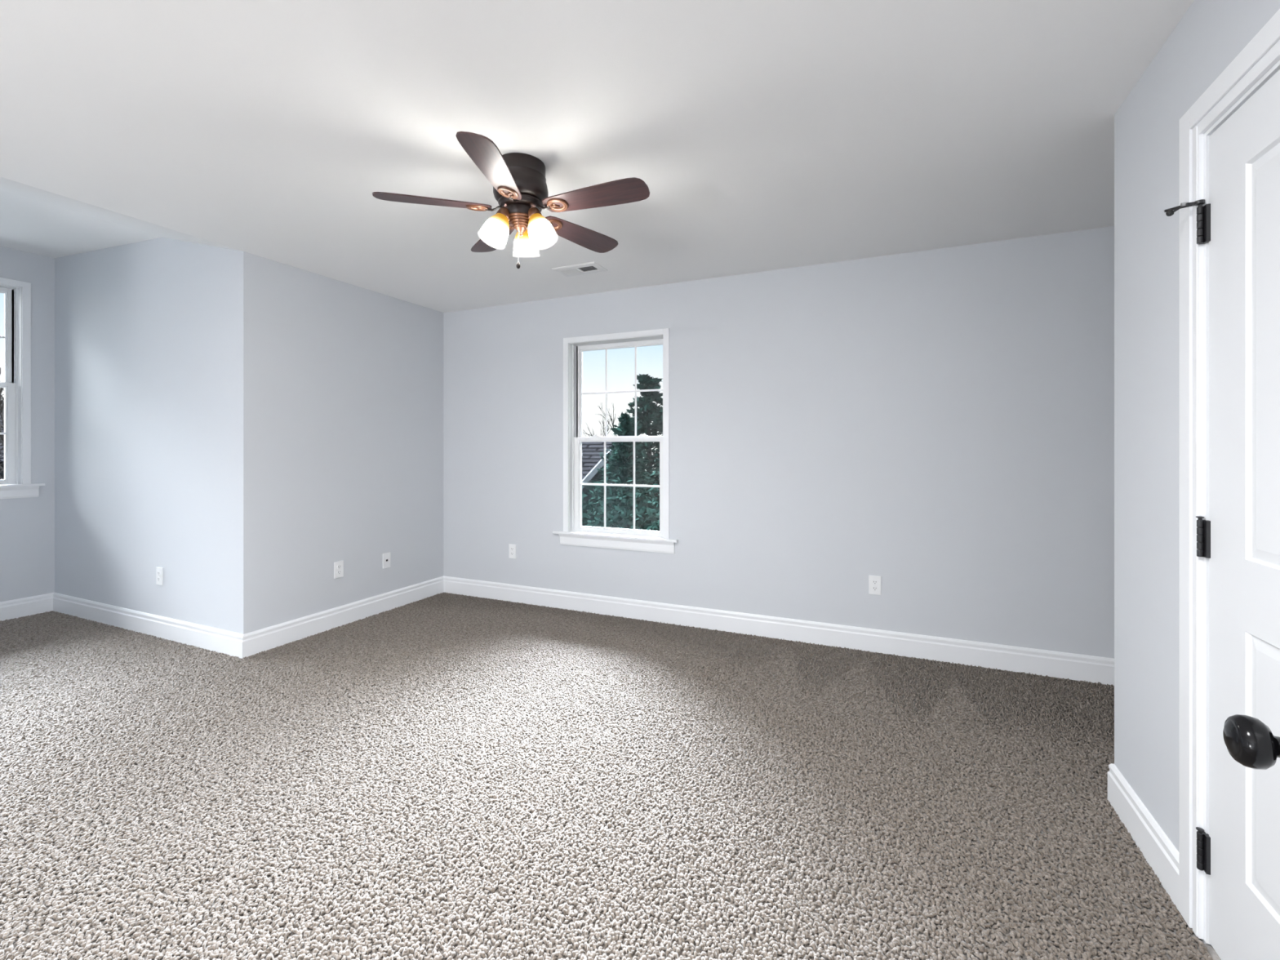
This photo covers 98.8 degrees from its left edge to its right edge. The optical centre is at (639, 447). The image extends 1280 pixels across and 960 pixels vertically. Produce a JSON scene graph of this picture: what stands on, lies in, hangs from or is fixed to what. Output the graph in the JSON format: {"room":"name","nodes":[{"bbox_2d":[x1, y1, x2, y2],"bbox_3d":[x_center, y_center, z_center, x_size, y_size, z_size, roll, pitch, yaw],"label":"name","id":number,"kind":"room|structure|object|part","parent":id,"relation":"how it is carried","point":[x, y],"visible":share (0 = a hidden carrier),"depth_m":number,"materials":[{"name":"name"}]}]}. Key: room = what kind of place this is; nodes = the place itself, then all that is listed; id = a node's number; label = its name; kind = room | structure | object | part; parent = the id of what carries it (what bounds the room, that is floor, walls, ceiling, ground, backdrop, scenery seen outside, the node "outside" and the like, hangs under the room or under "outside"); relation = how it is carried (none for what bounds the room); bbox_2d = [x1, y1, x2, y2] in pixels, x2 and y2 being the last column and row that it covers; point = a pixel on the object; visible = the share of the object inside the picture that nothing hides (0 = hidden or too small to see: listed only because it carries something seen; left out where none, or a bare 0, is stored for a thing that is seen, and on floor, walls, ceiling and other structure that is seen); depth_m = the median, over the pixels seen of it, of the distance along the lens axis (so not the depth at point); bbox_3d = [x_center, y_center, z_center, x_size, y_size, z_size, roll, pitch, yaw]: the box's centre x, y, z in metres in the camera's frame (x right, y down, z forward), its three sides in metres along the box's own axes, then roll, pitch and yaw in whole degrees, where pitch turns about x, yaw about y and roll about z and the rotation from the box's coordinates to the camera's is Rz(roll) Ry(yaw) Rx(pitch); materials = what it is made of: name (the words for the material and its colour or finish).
{"room":"empty bedroom","nodes":[
{"label":"empty bedroom","id":0,"kind":"room"},
{"bbox_2d":[0,245,54,601],"bbox_3d":[-5.006,-0.166,3.371,0.140,3.050,2.271,0,0,24],"label":"wall","id":1,"kind":"structure","parent":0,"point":[27,525],"depth_m":4.17,"materials":[{"name":"white paint"}]},
{"bbox_2d":[0,277,44,498],"bbox_3d":[-4.822,-0.432,3.743,0.174,1.612,1.037,0,0,24],"label":"window","id":2,"kind":"structure","parent":1,"relation":"attached to","point":[16,482],"depth_m":4.10,"materials":[{"name":"white paint"}]},
{"bbox_3d":[-4.878,-0.821,3.775,0.026,0.737,0.783,0,0,24],"label":"sash","id":3,"kind":"part","parent":2,"relation":"part of","materials":[{"name":"white plastic"}]},
{"bbox_3d":[-4.847,-0.106,3.761,0.034,0.753,0.783,0,0,24],"label":"sash","id":4,"kind":"part","parent":2,"relation":"part of","materials":[{"name":"white plastic"}]},
{"bbox_3d":[-4.835,-0.461,3.756,0.140,1.470,0.795,0,0,24],"label":"frame","id":5,"kind":"part","parent":2,"relation":"part of","materials":[{"name":"white plastic"}]},
{"bbox_3d":[-4.768,-0.482,3.728,0.014,1.512,0.882,0,0,24],"label":"casing","id":6,"kind":"part","parent":2,"relation":"part of","materials":[{"name":"white paint"}]},
{"bbox_3d":[-4.787,0.281,3.727,0.096,0.018,1.037,0,0,24],"label":"sill","id":7,"kind":"part","parent":2,"relation":"part of","materials":[{"name":"white paint"}]},
{"bbox_2d":[0,592,53,621],"bbox_3d":[-4.935,1.193,3.340,0.015,0.140,1.991,0,0,24],"label":"baseboard","id":8,"kind":"structure","parent":1,"relation":"attached to","point":[20,607],"depth_m":4.10,"materials":[{"name":"white paint"}]},
{"bbox_2d":[54,237,243,634],"bbox_3d":[-3.434,-0.166,3.840,2.355,3.050,0.140,0,0,24],"label":"wall","id":9,"kind":"structure","parent":0,"point":[148,334],"depth_m":3.70,"materials":[{"name":"white paint"}]},
{"bbox_2d":[53,592,243,658],"bbox_3d":[-3.458,1.193,3.766,2.370,0.140,0.015,0,0,24],"label":"baseboard","id":10,"kind":"structure","parent":9,"relation":"attached to","point":[228,642],"depth_m":3.67,"materials":[{"name":"white paint"}]},
{"bbox_2d":[155,567,163,585],"bbox_3d":[-3.205,0.857,3.658,0.070,0.115,0.009,0,0,24],"label":"wall outlet","id":11,"kind":"object","parent":9,"relation":"attached to","point":[159,571],"visible":1,"depth_m":3.65,"materials":[{"name":"white plastic"}]},
{"bbox_2d":[243,251,443,634],"bbox_3d":[-2.117,0.009,4.079,0.140,2.700,1.643,0,0,24],"label":"wall","id":12,"kind":"structure","parent":0,"point":[343,382],"depth_m":3.84,"materials":[{"name":"white paint"}]},
{"bbox_2d":[333,560,343,578],"bbox_3d":[-2.126,0.861,3.874,0.009,0.115,0.070,0,0,24],"label":"wall outlet","id":13,"kind":"object","parent":12,"relation":"attached to","point":[338,566],"visible":1,"depth_m":3.87,"materials":[{"name":"white plastic"}]},
{"bbox_2d":[242,576,443,657],"bbox_3d":[-2.049,1.193,4.041,0.015,0.140,1.658,0,0,24],"label":"baseboard","id":14,"kind":"structure","parent":12,"relation":"attached to","point":[254,642],"depth_m":3.82,"materials":[{"name":"white paint"}]},
{"bbox_2d":[382,552,390,568],"bbox_3d":[-1.962,0.873,4.247,0.008,0.115,0.070,0,0,24],"label":"cable plate","id":15,"kind":"object","parent":12,"relation":"attached to","point":[386,557],"visible":1,"depth_m":4.24,"materials":[{"name":"white plastic"}]},
{"bbox_2d":[0,0,1194,312],"bbox_3d":[-1.497,-1.395,0.857,8.312,0.428,7.034,0,0,24],"label":"ceiling","id":16,"kind":"structure","parent":0,"point":[762,135],"depth_m":2.01,"materials":[{"name":"white paint"}]},
{"bbox_2d":[372,131,649,268],"bbox_3d":[-0.460,-0.957,2.285,1.057,0.448,1.092,0,0,24],"label":"ceiling fan","id":17,"kind":"object","parent":16,"relation":"hanging from","point":[517,180],"visible":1,"depth_m":2.21,"materials":[{"name":"brown wood"}]},
{"bbox_3d":[-0.830,-0.991,2.210,0.450,0.006,0.134,0,12,-14],"label":"blade","id":18,"kind":"part","parent":17,"relation":"part of","materials":[{"name":"brown wood"}]},
{"bbox_3d":[-0.519,-0.991,1.953,0.134,0.006,0.450,12,1,3],"label":"blade","id":19,"kind":"part","parent":17,"relation":"part of","materials":[{"name":"brown wood"}]},
{"bbox_3d":[-0.682,-0.991,2.585,0.134,0.006,0.450,-14,8,-32],"label":"blade","id":20,"kind":"part","parent":17,"relation":"part of","materials":[{"name":"brown wood"}]},
{"bbox_3d":[-0.583,-0.899,2.244,0.118,0.121,0.118,15,-13,26],"label":"lamp shade","id":21,"kind":"part","parent":17,"relation":"part of","materials":[{"name":"white glass"}]},
{"bbox_3d":[-0.606,-0.991,2.268,0.062,0.026,0.028,0,12,-14],"label":"iron arm","id":22,"kind":"part","parent":17,"relation":"part of","materials":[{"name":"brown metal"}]},
{"bbox_2d":[496,206,510,221],"bbox_3d":[-0.569,-0.932,2.252,0.066,0.110,0.073,0,0,24],"label":"socket","id":23,"kind":"object","parent":17,"relation":"attached to","point":[503,214],"depth_m":2.23,"materials":[{"name":"brown metal"}]},
{"bbox_3d":[-0.505,-0.991,2.185,0.028,0.026,0.062,12,1,3],"label":"iron arm","id":24,"kind":"part","parent":17,"relation":"part of","materials":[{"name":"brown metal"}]},
{"bbox_3d":[-0.500,-0.899,2.394,0.118,0.121,0.118,11,26,22],"label":"lamp shade","id":25,"kind":"part","parent":17,"relation":"part of","materials":[{"name":"white glass"}]},
{"bbox_2d":[528,207,543,234],"bbox_3d":[-0.425,-0.932,2.256,0.078,0.110,0.057,0,0,24],"label":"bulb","id":26,"kind":"object","parent":17,"relation":"attached to","point":[534,213],"depth_m":2.23,"materials":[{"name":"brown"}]},
{"bbox_3d":[-0.412,-0.899,2.248,0.118,0.121,0.118,-26,-12,21],"label":"lamp shade","id":27,"kind":"part","parent":17,"relation":"part of","materials":[{"name":"white glass"}]},
{"bbox_3d":[-0.395,-0.991,2.255,0.062,0.026,0.028,0,-12,22],"label":"iron arm","id":28,"kind":"part","parent":17,"relation":"part of","materials":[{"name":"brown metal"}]},
{"bbox_3d":[-0.280,-0.991,2.560,0.134,0.006,0.450,-15,-10,39],"label":"blade","id":29,"kind":"part","parent":17,"relation":"part of","materials":[{"name":"brown wood"}]},
{"bbox_3d":[-0.179,-0.991,2.169,0.450,0.006,0.134,0,-12,22],"label":"blade","id":30,"kind":"part","parent":17,"relation":"part of","materials":[{"name":"brown wood"}]},
{"bbox_2d":[551,262,607,276],"bbox_3d":[-0.398,-1.176,3.632,0.320,0.009,0.184,0,0,24],"label":"ceiling vent","id":31,"kind":"object","parent":16,"relation":"in","point":[591,267],"visible":1,"depth_m":3.62,"materials":[{"name":"white metal"}]},
{"bbox_2d":[0,591,1221,959],"bbox_3d":[-1.534,1.302,0.950,8.175,0.095,6.895,0,0,24],"label":"floor","id":32,"kind":"structure","parent":0,"point":[443,775],"depth_m":1.97,"materials":[{"name":"carpet"}]},
{"bbox_2d":[443,226,1114,658],"bbox_3d":[0.968,0.009,3.688,6.097,2.700,0.140,0,0,24],"label":"wall","id":33,"kind":"structure","parent":0,"point":[937,424],"depth_m":3.46,"materials":[{"name":"white paint"}]},
{"bbox_2d":[508,543,515,558],"bbox_3d":[-1.046,0.850,4.498,0.070,0.115,0.009,0,0,24],"label":"wall outlet","id":34,"kind":"object","parent":33,"relation":"attached to","point":[512,548],"visible":1,"depth_m":4.50,"materials":[{"name":"white plastic"}]},
{"bbox_2d":[552,328,678,553],"bbox_3d":[-0.178,-0.049,4.177,1.037,1.617,0.174,0,0,24],"label":"window","id":35,"kind":"structure","parent":33,"relation":"in","point":[574,533],"depth_m":4.22,"materials":[{"name":"white paint"}]},
{"bbox_3d":[-0.194,0.666,4.141,1.037,0.018,0.096,0,0,24],"label":"sill","id":36,"kind":"part","parent":35,"relation":"part of","materials":[{"name":"white paint"}]},
{"bbox_3d":[-0.165,-0.078,4.190,0.795,1.475,0.140,0,0,24],"label":"frame","id":37,"kind":"part","parent":35,"relation":"part of","materials":[{"name":"white plastic"}]},
{"bbox_3d":[-0.160,0.286,4.202,0.783,0.738,0.034,0,0,24],"label":"sash","id":38,"kind":"part","parent":35,"relation":"part of","materials":[{"name":"white plastic"}]},
{"bbox_3d":[-0.146,-0.431,4.233,0.783,0.757,0.026,0,0,24],"label":"sash","id":39,"kind":"part","parent":35,"relation":"part of","materials":[{"name":"white plastic"}]},
{"bbox_2d":[443,575,1114,685],"bbox_3d":[0.936,1.193,3.617,5.817,0.140,0.015,0,0,24],"label":"baseboard","id":40,"kind":"structure","parent":33,"relation":"attached to","point":[1077,667],"depth_m":3.52,"materials":[{"name":"white paint"}]},
{"bbox_2d":[868,575,880,595],"bbox_3d":[1.453,0.851,3.392,0.070,0.115,0.009,0,0,24],"label":"wall outlet","id":41,"kind":"object","parent":33,"relation":"attached to","point":[874,582],"visible":1,"depth_m":3.39,"materials":[{"name":"white plastic"}]},
{"bbox_2d":[871,579,878,584],"bbox_3d":[1.452,0.832,3.389,0.034,0.027,0.003,0,0,24],"label":"receptacle","id":42,"kind":"object","parent":41,"relation":"attached to","point":[873,581],"depth_m":3.39,"materials":[{"name":"white plastic"}]},
{"bbox_2d":[871,586,878,591],"bbox_3d":[1.452,0.871,3.389,0.034,0.027,0.003,0,0,24],"label":"receptacle","id":43,"kind":"object","parent":41,"relation":"attached to","point":[873,588],"depth_m":3.39,"materials":[{"name":"white plastic"}]},
{"bbox_2d":[1114,0,1279,945],"bbox_3d":[0.601,0.009,-0.670,0.140,2.700,5.662,0,0,24],"label":"wall","id":44,"kind":"structure","parent":0,"point":[1210,35],"depth_m":1.68,"materials":[{"name":"white paint"}]},
{"bbox_2d":[1107,763,1178,910],"bbox_3d":[1.577,1.193,1.725,0.015,0.140,0.523,0,0,24],"label":"baseboard","id":45,"kind":"structure","parent":44,"relation":"attached to","point":[1158,851],"depth_m":1.68,"materials":[{"name":"white paint"}]},
{"bbox_2d":[1178,8,1279,959],"bbox_3d":[1.338,0.185,1.018,0.160,2.149,0.963,0,0,24],"label":"door","id":46,"kind":"structure","parent":44,"relation":"in","point":[1229,242],"depth_m":1.31,"materials":[{"name":"white paint"}]},
{"bbox_2d":[1164,199,1204,216],"bbox_3d":[1.402,-0.617,1.412,0.074,0.032,0.026,0,0,31],"label":"door stop","id":47,"kind":"object","parent":46,"relation":"attached to","point":[1169,212],"visible":1,"depth_m":1.41,"materials":[{"name":"black metal"}]},
{"bbox_3d":[1.395,-0.623,1.426,0.047,0.011,0.011,0,0,39],"label":"arm","id":48,"kind":"part","parent":47,"relation":"part of","materials":[{"name":"black metal"}]},
{"bbox_3d":[1.395,-0.615,1.415,0.042,0.019,0.010,0,0,24],"label":"arm","id":49,"kind":"part","parent":47,"relation":"part of","materials":[{"name":"black metal"}]},
{"bbox_2d":[1222,714,1279,769],"bbox_3d":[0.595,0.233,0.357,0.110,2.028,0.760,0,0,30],"label":"door knob","id":50,"kind":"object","parent":46,"relation":"attached to","point":[1249,741],"depth_m":0.64,"materials":[{"name":"black metal"}]},
{"label":"outside","id":51,"kind":"structure","parent":0,"visible":0},
{"bbox_3d":[-12.213,4.359,21.814,140.000,0.200,150.000,0,0,24],"label":"lawn","id":52,"kind":"structure","parent":51,"visible":0},
{"bbox_2d":[0,367,4,479],"bbox_3d":[-11.218,1.332,9.540,3.566,5.960,3.385,0,0,24],"label":"bare tree","id":53,"kind":"object","parent":52,"relation":"on","point":[2,406],"visible":0.05,"depth_m":9.68,"materials":[{"name":"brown plant"}]},
{"bbox_2d":[0,400,4,479],"bbox_3d":[-19.493,1.449,13.773,6.800,5.620,17.400,0,0,24],"label":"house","id":54,"kind":"structure","parent":52,"relation":"on","point":[2,458],"depth_m":13.90,"materials":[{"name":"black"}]},
{"bbox_2d":[582,403,631,436],"bbox_3d":[-1.090,1.067,27.786,2.935,6.490,4.255,0,0,24],"label":"bare tree","id":55,"kind":"object","parent":52,"relation":"on","point":[603,428],"visible":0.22,"depth_m":26.67,"materials":[{"name":"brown plant"}]},
{"bbox_2d":[582,441,646,525],"bbox_3d":[-6.148,2.024,19.500,12.045,4.470,4.740,0,0,24],"label":"house","id":56,"kind":"structure","parent":52,"relation":"on","point":[592,460],"depth_m":16.29,"materials":[{"name":"black"}]},
{"bbox_2d":[582,474,659,530],"bbox_3d":[-0.082,2.430,6.917,2.777,4.193,1.353,0,0,26],"label":"evergreen shrub","id":57,"kind":"object","parent":52,"relation":"on","point":[611,521],"visible":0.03,"depth_m":6.85,"materials":[{"name":"green plant"}]},
{"bbox_2d":[582,373,662,530],"bbox_3d":[0.135,1.279,13.084,3.870,6.075,3.695,0,0,-29],"label":"evergreen tree","id":58,"kind":"object","parent":52,"relation":"on","point":[648,411],"visible":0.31,"depth_m":12.88,"materials":[{"name":"broad leaves"},{"name":"bark"}]},
{"bbox_2d":[586,412,658,530],"bbox_3d":[-0.223,1.826,10.037,1.747,4.972,1.897,0,0,-16],"label":"evergreen tree","id":59,"kind":"object","parent":52,"relation":"on","point":[621,465],"visible":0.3,"depth_m":9.94,"materials":[{"name":"green plant"}]},
{"bbox_2d":[644,443,659,530],"bbox_3d":[0.782,2.044,8.464,1.445,4.536,1.460,0,0,24],"label":"evergreen shrub","id":60,"kind":"object","parent":52,"relation":"on","point":[655,491],"visible":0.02,"depth_m":8.28,"materials":[{"name":"green plant"}]}
]}

